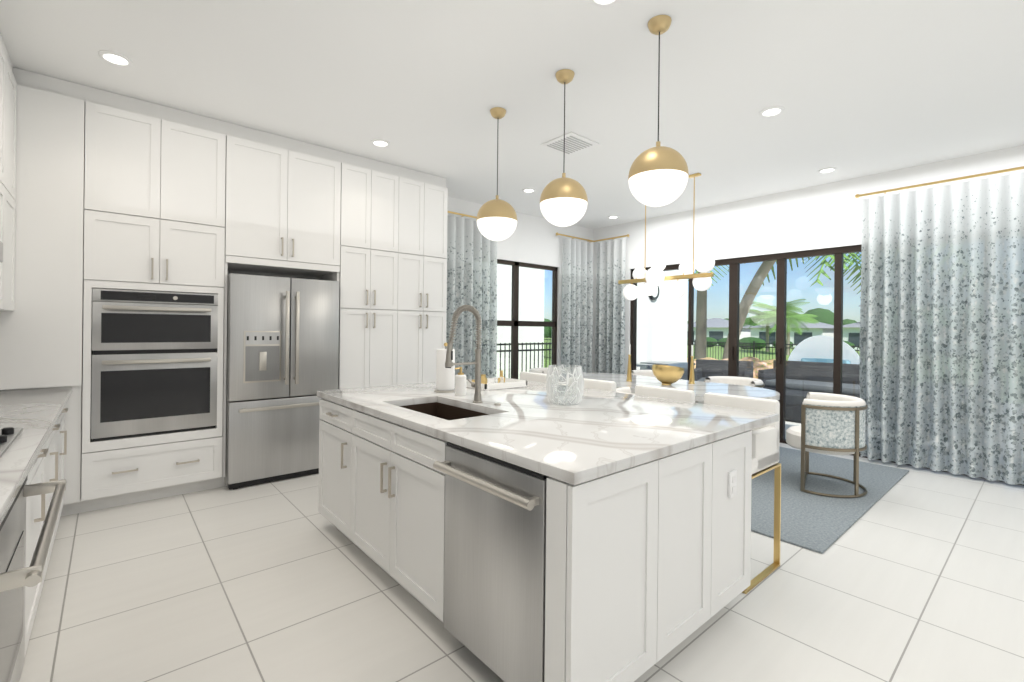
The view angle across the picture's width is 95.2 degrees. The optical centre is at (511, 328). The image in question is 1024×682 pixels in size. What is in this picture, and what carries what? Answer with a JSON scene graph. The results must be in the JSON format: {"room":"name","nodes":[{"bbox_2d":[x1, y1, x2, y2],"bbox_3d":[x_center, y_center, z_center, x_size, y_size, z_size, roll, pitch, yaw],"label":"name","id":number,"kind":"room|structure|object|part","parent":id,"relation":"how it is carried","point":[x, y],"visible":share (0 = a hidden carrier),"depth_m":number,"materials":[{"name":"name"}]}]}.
{"room":"kitchen","nodes":[
{"label":"kitchen","id":0,"kind":"room"},
{"bbox_2d":[0,0,1023,228],"bbox_3d":[1.502,-1.754,2.429,7.400,0.120,8.860,1,0,-41],"label":"ceiling","id":1,"kind":"structure","parent":0,"point":[857,88],"depth_m":3.19,"materials":[{"name":"white paint"}]},
{"bbox_2d":[98,50,132,66],"bbox_3d":[-2.541,-1.731,2.996,0.170,0.012,0.170,1,0,-41],"label":"recessed light","id":2,"kind":"object","parent":1,"relation":"in","point":[115,58],"visible":0.96,"depth_m":2.99,"materials":[{"name":"white paint"}]},
{"bbox_2d":[371,139,389,146],"bbox_3d":[-1.217,-1.717,4.324,0.170,0.012,0.170,1,0,-41],"label":"recessed light","id":3,"kind":"object","parent":1,"relation":"in","point":[379,142],"visible":0.96,"depth_m":4.31,"materials":[{"name":"white paint"}]},
{"bbox_2d":[477,107,516,240],"bbox_3d":[-0.115,-1.201,3.668,0.319,1.018,0.319,1,0,-41],"label":"globe pendant light","id":4,"kind":"object","parent":1,"relation":"hanging from","point":[497,219],"visible":1,"depth_m":3.56,"materials":[{"name":"white glass"}]},
{"bbox_2d":[522,188,535,192],"bbox_3d":[0.207,-1.702,5.750,0.170,0.012,0.170,1,0,-41],"label":"recessed light","id":5,"kind":"object","parent":1,"relation":"in","point":[528,190],"visible":0.94,"depth_m":5.75,"materials":[{"name":"white paint"}]},
{"bbox_2d":[540,69,587,226],"bbox_3d":[0.349,-1.197,3.130,0.319,1.018,0.319,1,0,-41],"label":"globe pendant light","id":6,"kind":"object","parent":1,"relation":"hanging from","point":[563,201],"visible":1,"depth_m":3.03,"materials":[{"name":"white glass"}]},
{"bbox_2d":[541,132,598,155],"bbox_3d":[0.533,-1.696,4.301,0.380,0.015,0.380,1,0,-41],"label":"ceiling vent","id":7,"kind":"object","parent":1,"relation":"in","point":[575,143],"visible":0.96,"depth_m":4.28,"materials":[{"name":"white metal"}]},
{"bbox_2d":[590,0,618,6],"bbox_3d":[0.476,-1.699,2.377,0.170,0.012,0.170,1,0,-41],"label":"recessed light","id":8,"kind":"object","parent":1,"relation":"in","point":[602,3],"visible":1,"depth_m":2.43,"materials":[{"name":"white paint"}]},
{"bbox_2d":[607,215,618,218],"bbox_3d":[1.530,-1.688,7.064,0.170,0.012,0.170,1,0,-41],"label":"recessed light","id":9,"kind":"object","parent":1,"relation":"in","point":[613,217],"visible":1,"depth_m":7.06,"materials":[{"name":"white paint"}]},
{"bbox_2d":[628,15,688,206],"bbox_3d":[0.813,-1.192,2.593,0.319,1.018,0.319,1,0,-41],"label":"globe pendant light","id":10,"kind":"object","parent":1,"relation":"hanging from","point":[658,175],"visible":1,"depth_m":2.49,"materials":[{"name":"white glass"}]},
{"bbox_2d":[618,173,714,299],"bbox_3d":[1.743,-1.013,5.387,0.438,1.356,1.226,1,0,-41],"label":"linear chandelier","id":11,"kind":"object","parent":1,"relation":"hanging from","point":[653,277],"visible":0.98,"depth_m":5.24,"materials":[{"name":"white glass"}]},
{"bbox_2d":[759,106,783,116],"bbox_3d":[2.015,-1.683,3.625,0.170,0.012,0.170,1,0,-41],"label":"recessed light","id":12,"kind":"object","parent":1,"relation":"in","point":[772,111],"visible":0.98,"depth_m":3.62,"materials":[{"name":"white paint"}]},
{"bbox_2d":[818,167,836,173],"bbox_3d":[3.323,-1.669,4.926,0.170,0.012,0.170,1,0,-41],"label":"recessed light","id":13,"kind":"object","parent":1,"relation":"in","point":[827,170],"visible":0.96,"depth_m":4.91,"materials":[{"name":"white paint"}]},
{"bbox_2d":[448,196,593,367],"bbox_3d":[-1.357,-0.184,5.723,7.080,3.080,0.160,1,0,-41],"label":"wall","id":14,"kind":"structure","parent":0,"point":[531,239],"depth_m":7.10,"materials":[{"name":"white paint"}]},
{"bbox_2d":[80,85,171,290],"bbox_3d":[-3.055,-1.030,3.718,0.492,1.417,0.638,1,0,-41],"label":"upper cabinet","id":15,"kind":"object","parent":14,"relation":"attached to","point":[126,153],"depth_m":3.47,"materials":[{"name":"white wood"}]},
{"bbox_2d":[172,108,227,290],"bbox_3d":[-2.776,-1.027,3.959,0.492,1.417,0.638,1,0,-41],"label":"upper cabinet","id":16,"kind":"object","parent":14,"relation":"attached to","point":[197,140],"depth_m":3.76,"materials":[{"name":"white wood"}]},
{"bbox_2d":[224,121,343,278],"bbox_3d":[-2.222,-1.141,4.435,0.953,1.177,0.638,1,0,-41],"label":"upper cabinet","id":17,"kind":"object","parent":14,"relation":"attached to","point":[284,196],"depth_m":4.18,"materials":[{"name":"white wood"}]},
{"bbox_2d":[496,259,557,378],"bbox_3d":[0.040,0.130,6.917,1.740,2.240,0.060,1,0,-41],"label":"window","id":18,"kind":"structure","parent":14,"relation":"in","point":[514,323],"depth_m":6.96,"materials":[{"name":"brown metal"}]},
{"bbox_2d":[19,443,1023,681],"bbox_3d":[1.468,1.446,2.429,7.400,0.120,8.860,1,0,-41],"label":"floor","id":19,"kind":"structure","parent":0,"point":[913,574],"depth_m":2.33,"materials":[{"name":"tile"}]},
{"bbox_2d":[0,33,71,681],"bbox_3d":[-1.105,-0.180,0.561,0.711,3.077,6.696,1,0,-41],"label":"kitchen cabinets","id":20,"kind":"object","parent":19,"relation":"on","point":[33,444],"depth_m":1.91,"materials":[{"name":"white wood"}]},
{"bbox_2d":[0,33,3,262],"bbox_3d":[-1.944,-0.935,1.379,0.497,1.330,0.990,1,0,-41],"label":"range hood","id":21,"kind":"object","parent":20,"relation":"attached to","point":[1,244],"depth_m":1.88,"materials":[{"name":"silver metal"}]},
{"bbox_2d":[0,423,22,539],"bbox_3d":[-1.897,0.399,1.431,0.465,0.042,0.920,1,0,-41],"label":"cooktop","id":22,"kind":"object","parent":20,"relation":"in","point":[10,437],"depth_m":1.70,"materials":[{"name":"black metal"}]},
{"bbox_2d":[0,460,66,681],"bbox_3d":[-1.653,0.852,1.197,0.694,0.742,0.952,1,0,-41],"label":"oven","id":23,"kind":"object","parent":20,"relation":"in","point":[14,573],"depth_m":1.44,"materials":[{"name":"silver metal"}]},
{"bbox_2d":[0,67,87,516],"bbox_3d":[-3.504,-0.205,3.338,0.708,3.076,0.637,1,0,-41],"label":"wall","id":24,"kind":"structure","parent":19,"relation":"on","point":[44,340],"depth_m":3.21,"materials":[{"name":"white paint"}]},
{"bbox_2d":[80,431,215,512],"bbox_3d":[-2.938,1.089,3.838,0.861,0.500,0.638,1,0,-41],"label":"drawer","id":25,"kind":"object","parent":19,"relation":"on","point":[117,472],"depth_m":3.57,"materials":[{"name":"white wood"}]},
{"bbox_2d":[81,100,225,501],"bbox_3d":[-2.914,-0.193,3.826,0.864,2.855,0.669,1,0,-41],"label":"tall cabinet","id":26,"kind":"object","parent":19,"relation":"on","point":[153,188],"depth_m":3.56,"materials":[{"name":"white wood"}]},
{"bbox_2d":[88,287,219,442],"bbox_3d":[-2.904,0.259,3.813,0.772,1.080,0.577,1,0,-41],"label":"oven","id":27,"kind":"object","parent":26,"relation":"in","point":[203,303],"depth_m":3.57,"materials":[{"name":"silver metal"}]},
{"bbox_2d":[320,152,399,388],"bbox_3d":[-1.647,-0.186,4.940,0.629,3.076,0.638,1,0,-41],"label":"tall cabinet","id":28,"kind":"object","parent":19,"relation":"on","point":[370,281],"depth_m":4.71,"materials":[{"name":"white wood"}]},
{"bbox_3d":[-2.186,0.445,4.374,0.900,1.805,0.739,1,0,-41],"label":"refrigerator french door","id":29,"kind":"part","parent":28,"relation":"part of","materials":[{"name":"silver metal"}]},
{"bbox_2d":[400,167,447,384],"bbox_3d":[-1.180,-0.181,5.343,0.605,3.076,0.638,1,0,-41],"label":"tall cabinet","id":30,"kind":"object","parent":19,"relation":"on","point":[423,196],"depth_m":5.10,"materials":[{"name":"white wood"}]},
{"bbox_2d":[520,371,556,383],"bbox_3d":[0.084,0.886,4.109,0.460,0.970,0.448,1,0,-41],"label":"stool","id":31,"kind":"object","parent":19,"relation":"on","point":[533,376],"visible":0.1,"depth_m":4.22,"materials":[{"name":"white fabric"}]},
{"bbox_2d":[318,397,760,681],"bbox_3d":[-0.089,0.925,2.733,1.410,0.888,2.321,1,0,-41],"label":"kitchen island","id":32,"kind":"object","parent":19,"relation":"on","point":[530,532],"depth_m":1.81,"materials":[{"name":"white wood"}]},
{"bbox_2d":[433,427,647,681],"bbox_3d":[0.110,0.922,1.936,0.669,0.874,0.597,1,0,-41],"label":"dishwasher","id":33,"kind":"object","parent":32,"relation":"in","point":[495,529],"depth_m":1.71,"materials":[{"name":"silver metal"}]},
{"bbox_2d":[317,377,778,480],"bbox_3d":[0.045,0.469,2.854,1.636,0.057,2.344,1,0,-41],"label":"island countertop","id":34,"kind":"structure","parent":32,"relation":"on","point":[607,431],"depth_m":2.24,"materials":[{"name":"white stone"}]},
{"bbox_2d":[434,343,454,392],"bbox_3d":[-0.462,0.265,3.249,0.156,0.339,0.156,1,0,-41],"label":"paper towel holder","id":35,"kind":"object","parent":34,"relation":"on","point":[445,380],"visible":0.92,"depth_m":3.19,"materials":[{"name":"white paper"}]},
{"bbox_2d":[455,367,466,395],"bbox_3d":[-0.340,0.343,3.071,0.084,0.185,0.076,1,0,-41],"label":"soap dispenser","id":36,"kind":"object","parent":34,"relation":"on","point":[460,383],"visible":1,"depth_m":3.04,"materials":[{"name":"white ceramic"}]},
{"bbox_2d":[445,305,484,400],"bbox_3d":[-0.305,0.148,2.748,0.258,0.578,0.147,1,0,-41],"label":"faucet","id":37,"kind":"object","parent":34,"relation":"on","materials":[{"name":"silver metal"}]},
{"bbox_2d":[466,370,526,390],"bbox_3d":[-0.139,0.382,3.555,0.400,0.112,0.320,1,0,-41],"label":"tray","id":38,"kind":"object","parent":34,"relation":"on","point":[501,381],"visible":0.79,"depth_m":3.48,"materials":[{"name":"white ceramic"}]},
{"bbox_2d":[546,365,583,404],"bbox_3d":[0.315,0.332,2.784,0.228,0.222,0.228,1,0,-41],"label":"vase","id":39,"kind":"object","parent":34,"relation":"on","point":[578,380],"visible":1,"depth_m":2.72,"materials":[{"name":"white"}]},
{"bbox_2d":[568,377,615,391],"bbox_3d":[0.496,0.890,3.632,0.460,0.970,0.448,1,0,-43],"label":"stool","id":40,"kind":"object","parent":19,"relation":"on","point":[603,385],"visible":0.08,"depth_m":3.67,"materials":[{"name":"white leather"}]},
{"bbox_2d":[635,385,694,402],"bbox_3d":[0.914,0.895,3.147,0.460,0.970,0.448,1,0,-41],"label":"stool","id":41,"kind":"object","parent":19,"relation":"on","point":[668,393],"visible":0.04,"depth_m":3.22,"materials":[{"name":"white fabric"}]},
{"bbox_2d":[704,392,780,593],"bbox_3d":[1.253,0.898,2.754,0.460,0.970,0.448,1,0,-41],"label":"stool","id":42,"kind":"object","parent":19,"relation":"on","point":[765,448],"visible":0.29,"depth_m":2.71,"materials":[{"name":"white fabric"}]},
{"bbox_2d":[751,447,908,553],"bbox_3d":[1.712,1.380,5.148,2.660,0.016,3.700,1,0,-41],"label":"dining rug","id":43,"kind":"object","parent":19,"relation":"on","point":[817,523],"visible":0.44,"depth_m":3.81,"materials":[{"name":"grey fabric"}]},
{"bbox_2d":[529,368,570,373],"bbox_3d":[0.525,0.966,6.650,0.668,0.785,0.598,1,0,-41],"label":"dining chair","id":44,"kind":"object","parent":43,"relation":"on","point":[540,370],"visible":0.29,"depth_m":6.77,"materials":[{"name":"fabric"}]},
{"bbox_2d":[616,387,634,394],"bbox_3d":[1.230,0.973,4.372,0.598,0.785,0.668,1,0,-41],"label":"dining chair","id":45,"kind":"object","parent":43,"relation":"on","point":[626,390],"visible":0.12,"depth_m":4.59,"materials":[{"name":"leather"}]},
{"bbox_2d":[631,370,654,393],"bbox_3d":[1.958,0.981,6.453,0.598,0.785,0.668,1,0,-41],"label":"dining chair","id":46,"kind":"object","parent":43,"relation":"on","point":[643,372],"visible":0.15,"depth_m":6.67,"materials":[{"name":"fabric"}]},
{"bbox_2d":[557,373,779,403],"bbox_3d":[1.593,0.996,5.412,1.240,0.748,2.700,1,0,-41],"label":"dining table","id":47,"kind":"object","parent":43,"relation":"on","point":[700,389],"visible":0.19,"depth_m":5.09,"materials":[{"name":"glass"},{"name":"white leather"},{"name":"brass"}]},
{"bbox_2d":[626,344,631,381],"bbox_3d":[1.388,0.399,5.520,0.068,0.440,0.068,1,0,-41],"label":"candle holder","id":48,"kind":"object","parent":47,"relation":"on","point":[629,376],"visible":1,"depth_m":5.50,"materials":[{"name":"gold metal"}]},
{"bbox_2d":[652,364,683,384],"bbox_3d":[1.746,0.509,5.236,0.345,0.228,0.350,1,0,-41],"label":"bowl","id":49,"kind":"object","parent":47,"relation":"on","point":[666,375],"visible":1,"depth_m":5.11,"materials":[{"name":"gold metal"}]},
{"bbox_2d":[689,345,694,383],"bbox_3d":[2.063,0.406,5.350,0.068,0.440,0.068,1,0,-41],"label":"candle holder","id":50,"kind":"object","parent":47,"relation":"on","point":[691,379],"visible":1,"depth_m":5.33,"materials":[{"name":"gold metal"}]},
{"bbox_2d":[704,376,764,387],"bbox_3d":[2.676,0.988,5.620,0.598,0.785,0.668,1,0,-41],"label":"dining chair","id":51,"kind":"object","parent":43,"relation":"on","point":[752,382],"visible":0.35,"depth_m":5.79,"materials":[{"name":"fabric"}]},
{"bbox_2d":[786,392,867,497],"bbox_3d":[2.762,0.989,4.117,0.598,0.785,0.668,1,0,35],"label":"dining chair","id":52,"kind":"object","parent":43,"relation":"on","point":[832,424],"visible":1,"depth_m":3.87,"materials":[{"name":"fabric"}]},
{"bbox_2d":[592,145,1023,373],"bbox_3d":[4.226,-0.126,4.794,0.160,3.080,8.860,1,0,-41],"label":"wall","id":53,"kind":"structure","parent":0,"point":[828,215],"depth_m":5.78,"materials":[{"name":"white paint"}]},
{"bbox_2d":[446,211,496,379],"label":"curtains","id":54,"kind":"object","parent":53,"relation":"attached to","point":[471,258],"depth_m":6.16,"materials":[{"name":"fabric"}]},
{"bbox_2d":[555,233,628,373],"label":"curtains","id":55,"kind":"object","parent":53,"relation":"attached to","point":[577,264],"depth_m":7.56,"materials":[{"name":"fabric"}]},
{"bbox_3d":[1.264,-1.467,7.334,1.018,0.044,0.798,1,0,-41],"label":"rod corner","id":56,"kind":"part","parent":55,"relation":"part of","materials":[{"name":"gold metal"}]},
{"bbox_2d":[630,245,1023,485],"bbox_3d":[3.766,0.239,5.299,0.110,2.340,5.700,1,0,-41],"label":"sliding doors","id":57,"kind":"structure","parent":53,"relation":"in","point":[734,296],"depth_m":5.80,"materials":[{"name":"brown metal"}]},
{"bbox_2d":[855,166,1023,484],"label":"curtains","id":58,"kind":"object","parent":53,"relation":"attached to","point":[942,335],"depth_m":4.54,"materials":[{"name":"fabric"}]},
{"bbox_3d":[4.696,-1.431,4.039,0.128,0.044,2.844,1,0,-41],"label":"rod","id":59,"kind":"part","parent":58,"relation":"part of","materials":[{"name":"gold metal"}]},
{"label":"outside","id":60,"kind":"structure","parent":0,"visible":0},
{"bbox_2d":[544,338,859,367],"bbox_3d":[57.123,2.943,102.146,300.000,1.250,320.000,1,0,-41],"label":"lawn","id":61,"kind":"structure","parent":60,"point":[762,351],"depth_m":54.03,"materials":[{"name":"green plant"}]},
{"bbox_2d":[496,264,544,378],"bbox_3d":[-7.660,-0.935,11.873,16.700,5.150,8.800,1,0,-41],"label":"house","id":62,"kind":"structure","parent":61,"relation":"on","point":[527,311],"depth_m":13.48,"materials":[{"name":"white paint"}]},
{"bbox_2d":[544,308,855,336],"bbox_3d":[67.996,0.043,92.073,13.502,8.998,197.666,1,0,-41],"label":"treeline","id":63,"kind":"object","parent":61,"relation":"on","point":[819,317],"depth_m":94.49,"materials":[{"name":"green plant"}]},
{"bbox_2d":[544,337,859,359],"bbox_3d":[7.841,1.132,19.984,0.050,1.340,48.050,1,0,-41],"label":"fence","id":64,"kind":"object","parent":61,"relation":"on","point":[756,346],"depth_m":18.37,"materials":[{"name":"black metal"}]},
{"bbox_2d":[688,265,728,358],"bbox_3d":[5.753,-1.208,13.952,6.886,5.979,7.158,1,0,-41],"label":"palm","id":65,"kind":"object","parent":61,"relation":"on","point":[701,324],"depth_m":13.68,"materials":[{"name":"beige"}]},
{"bbox_2d":[687,318,751,344],"bbox_3d":[40.046,0.439,91.352,13.200,5.100,12.200,1,0,-41],"label":"house","id":66,"kind":"structure","parent":61,"relation":"on","point":[712,326],"depth_m":86.25,"materials":[{"name":"white paint"}]},
{"bbox_2d":[687,356,775,378],"bbox_3d":[5.822,1.234,11.615,1.883,1.085,3.553,1,0,-41],"label":"shrubs","id":67,"kind":"object","parent":61,"relation":"on","point":[762,365],"depth_m":11.32,"materials":[{"name":"plant"}]},
{"bbox_2d":[743,306,793,351],"bbox_3d":[32.125,0.070,58.641,6.839,5.678,6.864,1,0,-41],"label":"palm","id":68,"kind":"object","parent":61,"relation":"on","point":[762,325],"depth_m":58.78,"materials":[{"name":"green plant"}]},
{"bbox_2d":[687,337,859,349],"bbox_3d":[45.871,2.251,55.620,5.696,2.073,108.142,1,0,-41],"label":"hedges","id":69,"kind":"object","parent":61,"relation":"on","point":[746,339],"depth_m":66.45,"materials":[{"name":"green plant"}]},
{"bbox_2d":[748,299,809,352],"bbox_3d":[31.994,-0.243,56.108,6.797,6.303,6.918,1,0,-41],"label":"palm","id":70,"kind":"object","parent":61,"relation":"on","point":[764,305],"depth_m":55.45,"materials":[{"name":"green plant"}]},
{"bbox_2d":[755,311,818,354],"bbox_3d":[30.734,0.462,52.376,6.393,4.865,6.313,1,0,-41],"label":"palm","id":71,"kind":"object","parent":61,"relation":"on","point":[794,318],"depth_m":51.65,"materials":[{"name":"green plant"}]},
{"bbox_2d":[747,320,833,346],"bbox_3d":[50.379,0.548,82.437,13.200,5.100,12.200,1,0,-41],"label":"house","id":72,"kind":"structure","parent":61,"relation":"on","point":[811,331],"depth_m":77.33,"materials":[{"name":"white paint"}]},
{"bbox_2d":[722,252,861,358],"bbox_3d":[7.191,-1.397,12.295,8.171,6.399,8.067,1,0,-41],"label":"palm","id":73,"kind":"object","parent":61,"relation":"on","point":[755,291],"depth_m":12.73,"materials":[{"name":"beige"}]},
{"bbox_2d":[728,252,860,297],"bbox_3d":[9.026,-1.173,11.417,7.292,5.977,7.721,1,0,-41],"label":"palm","id":74,"kind":"object","parent":61,"relation":"on","point":[821,269],"depth_m":9.94,"materials":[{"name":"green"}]},
{"bbox_2d":[843,305,859,349],"bbox_3d":[57.701,-0.976,70.910,13.200,8.300,12.200,1,0,-41],"label":"house","id":75,"kind":"structure","parent":61,"relation":"on","point":[849,328],"depth_m":69.75,"materials":[{"name":"white paint"}]},
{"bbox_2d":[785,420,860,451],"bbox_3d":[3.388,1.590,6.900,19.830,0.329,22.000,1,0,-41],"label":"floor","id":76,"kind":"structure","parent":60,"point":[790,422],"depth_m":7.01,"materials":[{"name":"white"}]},
{"bbox_2d":[497,342,551,377],"bbox_3d":[0.236,0.812,9.589,7.950,1.180,0.050,1,0,-41],"label":"fence","id":77,"kind":"object","parent":76,"relation":"on","point":[526,349],"depth_m":9.63,"materials":[{"name":"black metal"}]},
{"bbox_2d":[636,270,687,369],"bbox_3d":[2.543,-0.393,9.204,3.030,3.620,0.300,1,0,-41],"label":"wall","id":78,"kind":"structure","parent":76,"relation":"on","point":[659,328],"depth_m":9.45,"materials":[{"name":"white paint"}]},
{"bbox_2d":[649,287,658,299],"bbox_3d":[2.786,-0.741,9.179,0.350,0.350,0.040,1,0,-41],"label":"wall clock","id":79,"kind":"object","parent":78,"relation":"attached to","point":[656,294],"depth_m":9.19,"materials":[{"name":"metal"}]},
{"bbox_2d":[636,361,694,379],"bbox_3d":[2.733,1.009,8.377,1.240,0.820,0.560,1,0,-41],"label":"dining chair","id":80,"kind":"object","parent":76,"relation":"on","point":[643,364],"depth_m":8.27,"materials":[{"name":"grey fabric"}]},
{"bbox_2d":[694,359,859,421],"bbox_3d":[5.136,1.029,7.796,2.080,0.830,4.140,1,0,-41],"label":"sofa","id":81,"kind":"object","parent":76,"relation":"on","point":[789,399],"depth_m":8.52,"materials":[{"name":"grey fabric"}]},
{"bbox_2d":[788,335,859,363],"bbox_3d":[8.776,0.987,13.261,2.070,1.610,2.040,1,0,-41],"label":"daybed","id":82,"kind":"object","parent":76,"relation":"on","point":[824,355],"depth_m":13.80,"materials":[{"name":"white fabric"}]}
]}

